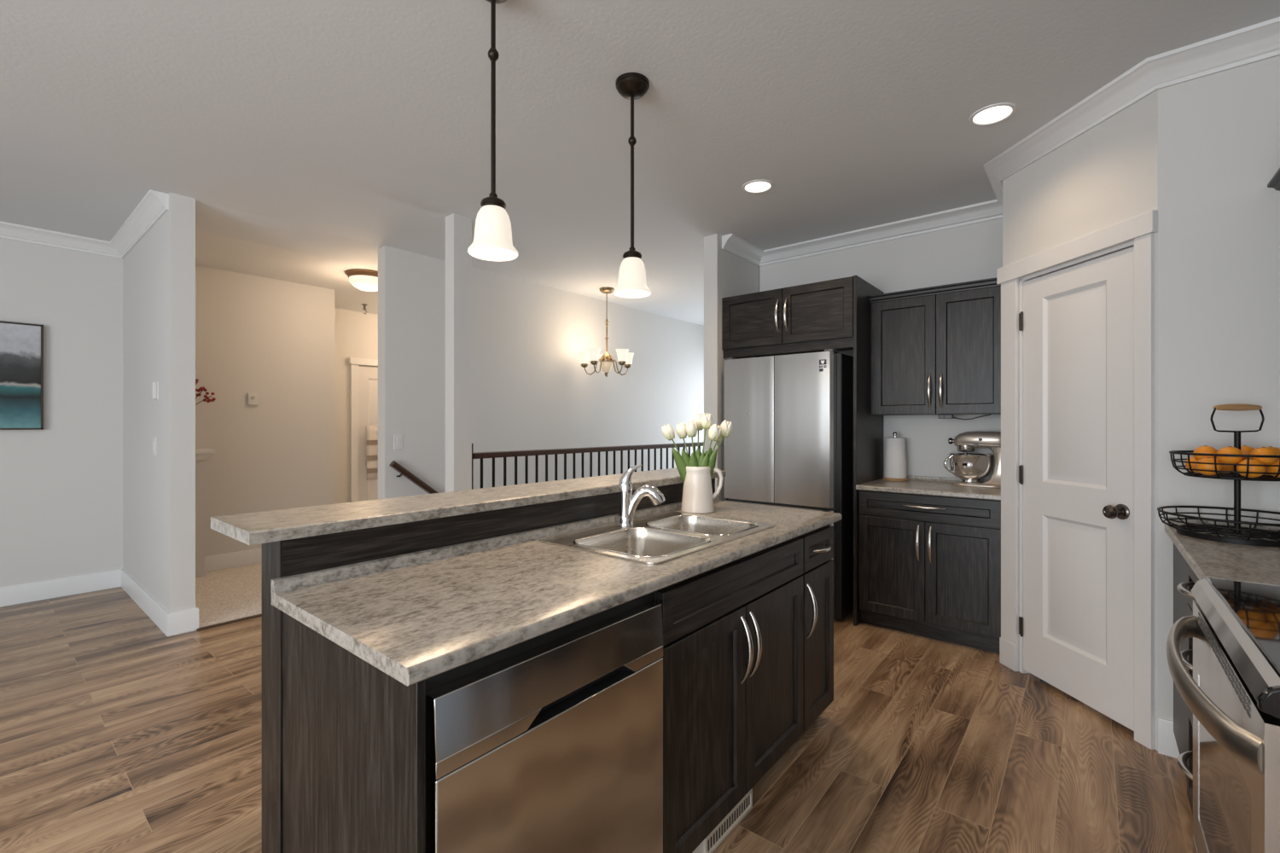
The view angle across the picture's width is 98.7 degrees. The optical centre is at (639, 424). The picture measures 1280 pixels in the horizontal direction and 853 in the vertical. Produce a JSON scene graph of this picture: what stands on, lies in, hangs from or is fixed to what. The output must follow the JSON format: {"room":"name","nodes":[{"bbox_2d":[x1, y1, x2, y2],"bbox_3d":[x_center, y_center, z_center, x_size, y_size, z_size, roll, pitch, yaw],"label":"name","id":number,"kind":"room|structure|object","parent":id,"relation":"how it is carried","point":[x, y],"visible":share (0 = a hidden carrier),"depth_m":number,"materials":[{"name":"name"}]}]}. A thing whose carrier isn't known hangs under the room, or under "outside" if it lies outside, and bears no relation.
{"room":"kitchen","nodes":[
{"label":"kitchen","id":0,"kind":"room"},
{"bbox_2d":[122,192,195,613],"bbox_3d":[-3.506,-0.062,3.972,1.640,2.745,0.125,0,0,39],"label":"wall partition","id":1,"kind":"structure","parent":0,"point":[159,272],"depth_m":3.57,"materials":[{"name":"white paint"}]},
{"bbox_2d":[152,436,156,455],"bbox_3d":[-3.254,0.149,3.677,0.075,0.122,0.010,0,0,39],"label":"light switch","id":2,"kind":"object","parent":1,"relation":"attached to","point":[154,438],"visible":1,"depth_m":3.66,"materials":[{"name":"white plastic"}]},
{"bbox_2d":[151,381,158,400],"bbox_3d":[-3.225,-0.220,3.644,0.130,0.120,0.025,0,0,39],"label":"light switch","id":3,"kind":"object","parent":1,"relation":"attached to","point":[154,385],"visible":1,"depth_m":3.61,"materials":[{"name":"white plastic"}]},
{"bbox_2d":[0,238,334,587],"bbox_3d":[-5.265,-0.062,3.215,0.120,2.745,6.495,0,0,39],"label":"wall","id":4,"kind":"structure","parent":0,"point":[61,483],"depth_m":4.41,"materials":[{"name":"white paint"}]},
{"bbox_2d":[0,320,43,430],"bbox_3d":[-4.820,-0.346,3.627,0.044,0.777,1.195,0,0,39],"label":"framed picture","id":5,"kind":"object","parent":4,"relation":"attached to","point":[21,345],"visible":1,"depth_m":4.00,"materials":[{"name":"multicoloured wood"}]},
{"bbox_2d":[0,189,168,258],"bbox_3d":[-5.079,-1.386,2.086,1.600,0.098,4.785,0,0,39],"label":"crown molding","id":6,"kind":"structure","parent":4,"relation":"attached to","point":[154,205],"depth_m":4.02,"materials":[{"name":"white paint"}]},
{"bbox_2d":[0,569,198,636],"bbox_3d":[-5.012,1.241,2.123,1.656,0.138,4.926,0,0,39],"label":"baseboard","id":7,"kind":"structure","parent":4,"relation":"attached to","point":[171,624],"depth_m":4.04,"materials":[{"name":"white paint"}]},
{"bbox_2d":[204,548,261,571],"bbox_3d":[-3.512,1.241,5.764,0.748,0.138,1.897,0,0,-1],"label":"baseboard","id":8,"kind":"structure","parent":4,"relation":"attached to","point":[252,556],"depth_m":5.00,"materials":[{"name":"white paint"}]},
{"bbox_2d":[247,392,258,405],"bbox_3d":[-3.604,-0.234,5.117,0.036,0.115,0.082,0,0,39],"label":"thermostat","id":9,"kind":"object","parent":4,"relation":"attached to","point":[253,398],"visible":1,"depth_m":5.11,"materials":[{"name":"white plastic"}]},
{"bbox_2d":[195,460,204,577],"bbox_3d":[-3.913,0.792,4.620,0.190,1.035,0.362,0,0,39],"label":"console table","id":10,"kind":"object","parent":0,"point":[200,465],"visible":0.29,"depth_m":4.68,"materials":[{"name":"white paint"}]},
{"bbox_2d":[195,448,215,460],"bbox_3d":[-3.870,0.265,4.624,0.250,0.090,0.422,0,0,39],"label":"ledge cap","id":11,"kind":"object","parent":10,"relation":"on","point":[200,454],"visible":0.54,"depth_m":4.66,"materials":[{"name":"white paint"}]},
{"bbox_2d":[195,378,215,405],"bbox_3d":[-3.837,-0.123,4.707,0.127,0.685,0.322,0,0,39],"label":"sprig","id":12,"kind":"object","parent":11,"relation":"on","point":[200,389],"visible":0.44,"depth_m":4.75,"materials":[{"name":"red plant"}]},
{"bbox_2d":[195,199,382,314],"bbox_3d":[-2.668,-1.413,5.751,2.580,0.045,3.690,0,0,39],"label":"ceiling","id":13,"kind":"structure","parent":0,"point":[227,239],"depth_m":4.46,"materials":[{"name":"white paint"}]},
{"bbox_2d":[344,268,378,291],"bbox_3d":[-2.530,-1.317,5.115,0.380,0.146,0.380,0,0,39],"label":"flush ceiling light","id":14,"kind":"object","parent":13,"relation":"attached to","point":[364,280],"visible":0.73,"depth_m":4.99,"materials":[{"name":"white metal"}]},
{"bbox_2d":[361,303,367,314],"bbox_3d":[-3.204,-1.333,6.391,0.060,0.114,0.060,0,0,39],"label":"sprinkler head","id":15,"kind":"object","parent":13,"relation":"attached to","point":[363,305],"visible":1,"depth_m":6.38},
{"bbox_2d":[334,308,378,504],"bbox_3d":[-3.279,-0.062,7.135,0.120,2.745,2.325,0,0,39],"label":"wall","id":16,"kind":"structure","parent":0,"point":[356,333],"depth_m":6.67,"materials":[{"name":"white paint"}]},
{"bbox_2d":[348,357,378,502],"bbox_3d":[-3.242,0.250,7.046,0.050,2.120,0.935,0,0,39],"label":"door frame","id":17,"kind":"structure","parent":16,"relation":"attached to","point":[354,363],"depth_m":6.72,"materials":[{"name":"white paint"}]},
{"bbox_2d":[358,366,378,501],"bbox_3d":[-3.251,0.295,7.051,0.030,2.010,0.720,0,0,39],"label":"door","id":18,"kind":"structure","parent":16,"relation":"in","point":[368,376],"depth_m":6.83,"materials":[{"name":"white paint"}]},
{"bbox_3d":[-3.230,0.025,6.972,0.072,0.014,0.549,0,0,39],"label":"towel bar","id":19,"kind":"object","parent":18,"relation":"attached to","visible":0},
{"bbox_2d":[365,425,378,480],"bbox_3d":[-3.324,0.353,6.805,0.044,0.674,0.134,0,0,39],"label":"hand towel","id":20,"kind":"object","parent":19,"relation":"hanging from","point":[371,442],"visible":1,"depth_m":6.79,"materials":[{"name":"white fabric"}]},
{"bbox_2d":[445,213,471,492],"bbox_3d":[-1.264,-0.062,3.828,0.110,2.745,0.140,0,0,39],"label":"wall","id":21,"kind":"structure","parent":0,"point":[458,228],"depth_m":3.78,"materials":[{"name":"white paint"}]},
{"bbox_2d":[378,245,703,499],"bbox_3d":[-0.485,1.238,6.422,0.125,5.345,5.085,0,0,39],"label":"wall","id":22,"kind":"structure","parent":0,"point":[532,390],"depth_m":5.50,"materials":[{"name":"white paint"}]},
{"bbox_2d":[393,435,402,449],"bbox_3d":[-1.977,0.149,4.496,0.010,0.122,0.075,0,0,39],"label":"light switch","id":23,"kind":"object","parent":22,"relation":"attached to","point":[398,439],"visible":1,"depth_m":4.49,"materials":[{"name":"white plastic"}]},
{"bbox_2d":[389,460,438,494],"bbox_3d":[-1.094,1.397,5.521,0.076,2.205,2.880,0,0,39],"label":"stair handrail","id":24,"kind":"object","parent":22,"relation":"attached to","point":[394,465],"visible":0.34,"depth_m":4.52,"materials":[{"name":"brown wood"}]},
{"bbox_2d":[0,562,1193,852],"bbox_3d":[-1.309,1.367,3.143,7.990,0.126,11.200,0,0,39],"label":"floor","id":25,"kind":"structure","parent":0,"point":[119,734],"depth_m":2.18,"materials":[{"name":"brown wood"}]},
{"bbox_2d":[196,613,261,631],"bbox_3d":[-2.431,1.306,3.950,0.040,0.008,1.205,0,0,39],"label":"trim","id":26,"kind":"structure","parent":25,"relation":"on","point":[260,614],"depth_m":3.61,"materials":[{"name":"brown wood"}]},
{"bbox_2d":[282,611,425,852],"bbox_3d":[-0.610,0.868,1.123,0.623,0.884,0.016,0,0,39],"label":"island end panel","id":27,"kind":"object","parent":25,"relation":"on","point":[354,735],"visible":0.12,"depth_m":1.10,"materials":[{"name":"brown wood"}]},
{"bbox_2d":[261,478,715,852],"bbox_3d":[-0.288,0.792,2.115,0.133,1.036,1.965,0,0,39],"label":"wall","id":28,"kind":"structure","parent":25,"relation":"on","point":[285,558],"depth_m":1.43,"materials":[{"name":"brown wood"}]},
{"bbox_2d":[210,467,725,545],"bbox_3d":[-0.338,0.258,2.140,0.312,0.030,2.085,0,0,39],"label":"bar","id":29,"kind":"object","parent":28,"relation":"on","point":[274,526],"visible":0.94,"depth_m":1.61,"materials":[{"name":"laminate"}]},
{"bbox_2d":[425,592,663,852],"bbox_3d":[-0.374,0.879,1.379,0.592,0.862,0.670,0,0,39],"label":"dishwasher","id":30,"kind":"object","parent":25,"relation":"on","point":[551,741],"visible":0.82,"depth_m":1.16,"materials":[{"name":"silver metal"}]},
{"bbox_2d":[471,442,703,489],"bbox_3d":[0.075,0.724,5.454,0.066,1.172,4.071,0,0,39],"label":"stair railing","id":31,"kind":"object","parent":25,"relation":"on","point":[480,456],"visible":0.24,"depth_m":4.64,"materials":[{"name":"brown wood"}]},
{"bbox_2d":[652,535,803,852],"bbox_3d":[0.136,0.868,2.003,0.651,0.884,0.934,0,0,39],"label":"base cabinet","id":32,"kind":"object","parent":25,"relation":"on","point":[733,657],"visible":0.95,"depth_m":1.73,"materials":[{"name":"brown wood"}]},
{"bbox_2d":[271,494,841,686],"bbox_3d":[0.011,0.397,1.863,0.644,0.059,1.994,0,0,39],"label":"countertop","id":33,"kind":"structure","parent":32,"relation":"on","point":[416,617],"depth_m":1.30,"materials":[{"name":"stone"}]},
{"bbox_2d":[617,464,665,525],"bbox_3d":[0.006,0.273,2.137,0.184,0.235,0.060,0,0,0],"label":"faucet","id":34,"kind":"object","parent":33,"relation":"on","point":[629,503],"visible":1,"depth_m":2.12,"materials":[{"name":"silver metal"}]},
{"bbox_2d":[539,512,774,564],"bbox_3d":[0.090,0.485,1.998,0.510,0.196,0.780,0,0,39],"label":"sink","id":35,"kind":"object","parent":33,"relation":"in","point":[658,538],"visible":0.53,"depth_m":2.01,"materials":[{"name":"silver metal"}]},
{"bbox_2d":[680,466,723,513],"bbox_3d":[0.271,0.293,2.487,0.167,0.205,0.153,0,0,39],"label":"pitcher","id":36,"kind":"object","parent":33,"relation":"on","point":[698,497],"visible":0.91,"depth_m":2.44,"materials":[{"name":"white ceramic"}]},
{"bbox_2d":[661,424,686,483],"bbox_3d":[0.171,0.182,2.479,0.147,0.367,0.061,0,0,12],"label":"tulip","id":37,"kind":"object","parent":36,"relation":"in","point":[668,433],"visible":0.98,"depth_m":2.47,"materials":[{"name":"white plant"}]},
{"bbox_2d":[675,422,690,466],"bbox_3d":[0.211,0.179,2.503,0.082,0.374,0.081,0,0,-22],"label":"tulip","id":38,"kind":"object","parent":36,"relation":"in","point":[681,427],"visible":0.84,"depth_m":2.49,"materials":[{"name":"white plant"}]},
{"bbox_2d":[686,421,701,466],"bbox_3d":[0.244,0.177,2.474,0.088,0.378,0.052,0,0,-43],"label":"tulip","id":39,"kind":"object","parent":36,"relation":"in","point":[691,427],"visible":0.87,"depth_m":2.45,"materials":[{"name":"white plant"}]},
{"bbox_2d":[692,413,707,464],"bbox_3d":[0.273,0.158,2.502,0.088,0.416,0.082,0,0,39],"label":"tulip","id":40,"kind":"object","parent":36,"relation":"in","point":[697,416],"visible":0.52,"depth_m":2.50,"materials":[{"name":"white plant"}]},
{"bbox_2d":[698,413,712,466],"bbox_3d":[0.288,0.158,2.483,0.082,0.416,0.053,0,0,-32],"label":"tulip","id":41,"kind":"object","parent":36,"relation":"in","point":[706,420],"visible":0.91,"depth_m":2.47,"materials":[{"name":"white plant"}]},
{"bbox_2d":[699,424,721,466],"bbox_3d":[0.310,0.182,2.466,0.114,0.367,0.057,0,0,34],"label":"tulip","id":42,"kind":"object","parent":36,"relation":"in","point":[714,432],"visible":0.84,"depth_m":2.44,"materials":[{"name":"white plant"}]},
{"bbox_2d":[706,425,724,456],"bbox_3d":[0.333,0.187,2.512,0.148,0.358,0.064,0,0,-38],"label":"tulip","id":43,"kind":"object","parent":36,"relation":"in","point":[720,438],"visible":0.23,"depth_m":2.52,"materials":[{"name":"green plant"}]},
{"bbox_2d":[708,419,732,478],"bbox_3d":[0.343,0.174,2.481,0.152,0.385,0.055,0,0,-13],"label":"tulip","id":44,"kind":"object","parent":36,"relation":"in","point":[726,426],"visible":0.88,"depth_m":2.47,"materials":[{"name":"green plant"}]},
{"bbox_2d":[692,788,752,852],"bbox_3d":[0.264,1.272,1.775,0.066,0.072,0.300,0,0,39],"label":"vent","id":45,"kind":"object","parent":32,"relation":"attached to","point":[717,836],"visible":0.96,"depth_m":1.74,"materials":[{"name":"beige"}]},
{"bbox_2d":[723,349,853,620],"bbox_3d":[1.154,0.399,4.088,0.870,1.783,0.684,0,0,39],"label":"refrigerator","id":46,"kind":"object","parent":25,"relation":"on","point":[789,444],"visible":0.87,"depth_m":3.74,"materials":[{"name":"silver metal"}]},
{"bbox_2d":[799,524,833,732],"bbox_3d":[0.538,0.868,2.491,0.652,0.884,0.329,0,0,39],"label":"base cabinet","id":47,"kind":"object","parent":25,"relation":"on","point":[818,544],"visible":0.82,"depth_m":2.31,"materials":[{"name":"brown wood"}]},
{"bbox_2d":[853,274,883,626],"bbox_3d":[1.585,0.172,3.797,0.021,2.275,0.603,0,0,39],"label":"panel","id":48,"kind":"object","parent":25,"relation":"on","point":[868,428],"visible":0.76,"depth_m":3.65,"materials":[{"name":"brown wood"}]},
{"bbox_2d":[858,490,1000,653],"bbox_3d":[1.897,0.868,3.531,0.797,0.884,0.620,0,0,39],"label":"base cabinet","id":49,"kind":"object","parent":25,"relation":"on","point":[929,567],"visible":0.98,"depth_m":3.31,"materials":[{"name":"brown wood"}]},
{"bbox_2d":[855,474,1000,500],"bbox_3d":[1.898,0.397,3.532,0.797,0.059,0.617,0,0,39],"label":"countertop","id":50,"kind":"structure","parent":49,"relation":"on","point":[940,486],"depth_m":3.42,"materials":[{"name":"laminate"}]},
{"bbox_2d":[882,431,907,481],"bbox_3d":[1.799,0.226,3.873,0.166,0.340,0.166,0,0,39],"label":"paper towel holder","id":51,"kind":"object","parent":50,"relation":"on","point":[895,449],"visible":1,"depth_m":3.81,"materials":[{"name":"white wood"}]},
{"bbox_2d":[943,430,1000,488],"bbox_3d":[2.163,0.221,3.516,0.356,0.350,0.260,0,0,39],"label":"stand mixer","id":52,"kind":"object","parent":50,"relation":"on","point":[970,468],"visible":0.84,"depth_m":3.45,"materials":[{"name":"silver metal"}]},
{"bbox_2d":[943,453,994,482],"bbox_3d":[2.128,0.284,3.545,0.265,0.179,0.260,0,0,39],"label":"bowl","id":53,"kind":"object","parent":52,"relation":"on","point":[970,468],"depth_m":3.46,"materials":[{"name":"silver metal"}]},
{"bbox_2d":[1173,543,1198,814],"bbox_3d":[2.012,0.868,1.612,0.668,0.884,0.975,0,0,39],"label":"base cabinet","id":54,"kind":"object","parent":25,"relation":"on","point":[1184,578],"visible":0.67,"depth_m":1.87,"materials":[{"name":"brown wood"}]},
{"bbox_2d":[1163,517,1279,587],"bbox_3d":[2.024,0.397,1.603,0.642,0.059,0.978,0,0,39],"label":"countertop","id":55,"kind":"structure","parent":54,"relation":"on","point":[1258,565],"depth_m":1.62,"materials":[{"name":"stone"}]},
{"bbox_2d":[1157,403,1279,547],"bbox_3d":[2.078,0.163,1.911,0.408,0.466,0.408,0,0,13],"label":"fruit basket","id":56,"kind":"object","parent":55,"relation":"on","point":[1236,531],"visible":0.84,"depth_m":1.90,"materials":[{"name":"black metal"}]},
{"bbox_2d":[1185,456,1199,473],"bbox_3d":[2.028,0.147,1.997,0.066,0.063,0.066,0,0,39],"label":"orange","id":57,"kind":"object","parent":56,"relation":"in","point":[1192,458],"visible":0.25,"depth_m":1.99,"materials":[{"name":"orange food"}]},
{"bbox_2d":[1192,445,1217,460],"bbox_3d":[2.009,0.107,1.951,0.064,0.061,0.064,0,0,39],"label":"orange","id":58,"kind":"object","parent":56,"relation":"in","point":[1207,450],"visible":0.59,"depth_m":1.94,"materials":[{"name":"orange food"}]},
{"bbox_2d":[1195,457,1221,475],"bbox_3d":[1.978,0.147,1.911,0.066,0.063,0.066,0,0,39],"label":"orange","id":59,"kind":"object","parent":56,"relation":"in","point":[1205,467],"visible":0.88,"depth_m":1.90,"materials":[{"name":"orange food"}]},
{"bbox_2d":[1216,458,1233,473],"bbox_3d":[2.128,0.147,1.997,0.066,0.063,0.066,0,0,39],"label":"orange","id":60,"kind":"object","parent":56,"relation":"in","point":[1224,468],"visible":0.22,"depth_m":1.97,"materials":[{"name":"orange food"}]},
{"bbox_2d":[1216,446,1243,464],"bbox_3d":[2.009,0.107,1.871,0.064,0.061,0.064,0,0,39],"label":"orange","id":61,"kind":"object","parent":56,"relation":"in","point":[1231,450],"visible":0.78,"depth_m":1.85,"materials":[{"name":"orange food"}]},
{"bbox_2d":[1240,445,1254,460],"bbox_3d":[2.147,0.107,1.951,0.064,0.061,0.064,0,0,39],"label":"orange","id":62,"kind":"object","parent":56,"relation":"in","point":[1246,450],"visible":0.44,"depth_m":1.93,"materials":[{"name":"orange food"}]},
{"bbox_2d":[1236,459,1265,477],"bbox_3d":[2.028,0.147,1.824,0.066,0.063,0.066,0,0,39],"label":"orange","id":63,"kind":"object","parent":56,"relation":"in","point":[1240,468],"visible":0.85,"depth_m":1.80,"materials":[{"name":"orange food"}]},
{"bbox_2d":[1249,447,1278,465],"bbox_3d":[2.078,0.107,1.831,0.064,0.061,0.064,0,0,39],"label":"orange","id":64,"kind":"object","parent":56,"relation":"in","point":[1261,450],"visible":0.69,"depth_m":1.81,"materials":[{"name":"orange food"}]},
{"bbox_2d":[1265,459,1279,477],"bbox_3d":[2.128,0.147,1.824,0.066,0.063,0.066,0,0,39],"label":"orange","id":65,"kind":"object","parent":56,"relation":"in","point":[1270,469],"visible":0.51,"depth_m":1.82,"materials":[{"name":"orange food"}]},
{"bbox_2d":[1265,446,1279,459],"bbox_3d":[2.147,0.107,1.871,0.064,0.061,0.064,0,0,39],"label":"orange","id":66,"kind":"object","parent":56,"relation":"in","point":[1277,450],"visible":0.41,"depth_m":1.85,"materials":[{"name":"orange food"}]},
{"bbox_2d":[1166,578,1279,852],"bbox_3d":[1.427,0.838,0.954,0.734,0.884,0.775,0,0,39],"label":"range","id":67,"kind":"object","parent":25,"relation":"on","point":[1232,695],"visible":1,"depth_m":1.05,"materials":[{"name":"silver metal"}]},
{"bbox_2d":[1206,578,1279,678],"bbox_3d":[1.467,0.406,0.925,0.635,0.017,0.768,0,0,39],"label":"cooktop","id":68,"kind":"object","parent":67,"relation":"in","point":[1252,611],"depth_m":1.14,"materials":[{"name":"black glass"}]},
{"bbox_2d":[0,0,1279,325],"bbox_3d":[-1.382,-1.485,3.203,8.200,0.100,11.400,0,0,39],"label":"ceiling","id":69,"kind":"structure","parent":0,"point":[369,121],"depth_m":2.52,"materials":[{"name":"white paint"}]},
{"bbox_2d":[467,0,517,261],"bbox_3d":[-0.473,-0.991,1.770,0.158,0.888,0.158,0,0,39],"label":"pendant lamp","id":70,"kind":"object","parent":69,"relation":"hanging from","point":[492,239],"visible":1,"depth_m":1.76,"materials":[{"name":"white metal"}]},
{"bbox_2d":[577,286,634,377],"bbox_3d":[-0.346,-0.968,5.815,0.590,0.932,0.596,0,0,39],"label":"chandelier","id":71,"kind":"object","parent":69,"relation":"hanging from","point":[625,357],"visible":1,"depth_m":5.79,"materials":[{"name":"white glass"}]},
{"bbox_2d":[613,72,651,297],"bbox_3d":[-0.032,-0.991,2.310,0.158,0.888,0.158,0,0,39],"label":"pendant lamp","id":72,"kind":"object","parent":69,"relation":"hanging from","point":[631,282],"visible":1,"depth_m":2.28,"materials":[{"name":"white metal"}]},
{"bbox_2d":[742,179,773,193],"bbox_3d":[0.711,-1.432,3.317,0.188,0.006,0.188,0,0,39],"label":"recessed light","id":73,"kind":"object","parent":69,"relation":"in","point":[759,186],"visible":1,"depth_m":3.31,"materials":[{"name":"white glass"}]},
{"bbox_2d":[968,102,1017,126],"bbox_3d":[1.632,-1.432,2.545,0.188,0.006,0.188,0,0,39],"label":"recessed light","id":74,"kind":"object","parent":69,"relation":"in","point":[993,113],"visible":1,"depth_m":2.54,"materials":[{"name":"white glass"}]},
{"bbox_2d":[704,233,759,501],"bbox_3d":[1.687,-0.062,5.581,0.120,2.745,3.630,0,0,39],"label":"wall","id":75,"kind":"structure","parent":0,"point":[726,274],"depth_m":4.19,"materials":[{"name":"white paint"}]},
{"bbox_2d":[759,217,1002,479],"bbox_3d":[1.794,-0.062,4.096,1.920,2.745,0.120,0,0,39],"label":"wall","id":76,"kind":"structure","parent":0,"point":[974,252],"depth_m":3.87,"materials":[{"name":"white paint"}]},
{"bbox_2d":[721,276,853,358],"bbox_3d":[1.184,-0.732,4.097,0.978,0.460,0.649,0,0,39],"label":"upper cabinet","id":77,"kind":"object","parent":76,"relation":"attached to","point":[816,317],"visible":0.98,"depth_m":3.85,"materials":[{"name":"brown wood"}]},
{"bbox_2d":[868,277,1000,415],"bbox_3d":[1.975,-0.469,3.629,0.792,0.814,0.369,0,0,39],"label":"upper cabinet","id":78,"kind":"object","parent":76,"relation":"attached to","point":[936,350],"visible":0.98,"depth_m":3.50,"materials":[{"name":"brown wood"}]},
{"bbox_2d":[938,413,991,419],"bbox_3d":[2.069,-0.044,3.503,0.290,0.039,0.048,0,0,33],"label":"under-cabinet light","id":79,"kind":"object","parent":78,"relation":"attached to","point":[940,416],"visible":0.95,"depth_m":3.53,"materials":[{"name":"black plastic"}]},
{"bbox_2d":[1002,90,1157,751],"bbox_3d":[2.092,-0.062,2.613,0.120,2.745,0.823,0,0,-5],"label":"wall","id":80,"kind":"structure","parent":0,"point":[1107,176],"depth_m":2.48,"materials":[{"name":"white paint"}]},
{"bbox_2d":[721,17,1279,266],"bbox_3d":[0.672,-1.386,0.147,2.613,0.098,8.788,0,0,18],"label":"crown molding","id":81,"kind":"structure","parent":80,"relation":"attached to","point":[1259,42],"depth_m":2.54,"materials":[{"name":"white paint"}]},
{"bbox_2d":[1018,246,1134,731],"bbox_3d":[2.017,0.272,2.591,0.105,2.027,0.617,0,0,-5],"label":"door","id":82,"kind":"structure","parent":80,"relation":"in","point":[1076,474],"depth_m":2.56,"materials":[{"name":"white paint"}]},
{"bbox_2d":[996,209,1157,750],"bbox_3d":[2.079,0.228,2.617,0.146,2.165,0.837,0,0,-5],"label":"door frame","id":83,"kind":"structure","parent":80,"relation":"attached to","point":[1142,229],"depth_m":2.36,"materials":[{"name":"white paint"}]},
{"bbox_2d":[1157,55,1279,721],"bbox_3d":[2.412,-0.062,1.996,0.782,2.745,0.120,0,0,39],"label":"wall","id":84,"kind":"structure","parent":0,"point":[1218,134],"depth_m":2.10,"materials":[{"name":"white paint"}]},
{"bbox_2d":[1157,716,1179,758],"bbox_3d":[2.090,1.241,2.172,0.062,0.138,0.016,0,0,39],"label":"baseboard","id":85,"kind":"structure","parent":84,"relation":"attached to","point":[1167,746],"depth_m":2.17,"materials":[{"name":"white paint"}]},
{"bbox_3d":[0.412,-0.062,-0.964,0.120,2.745,7.233,0,0,39],"label":"wall","id":86,"kind":"structure","parent":0,"visible":0},
{"bbox_2d":[1267,168,1279,191],"bbox_3d":[2.135,-0.469,1.515,0.380,0.814,0.971,0,0,39],"label":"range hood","id":87,"kind":"object","parent":86,"relation":"attached to","point":[1274,183],"visible":1,"depth_m":1.96,"materials":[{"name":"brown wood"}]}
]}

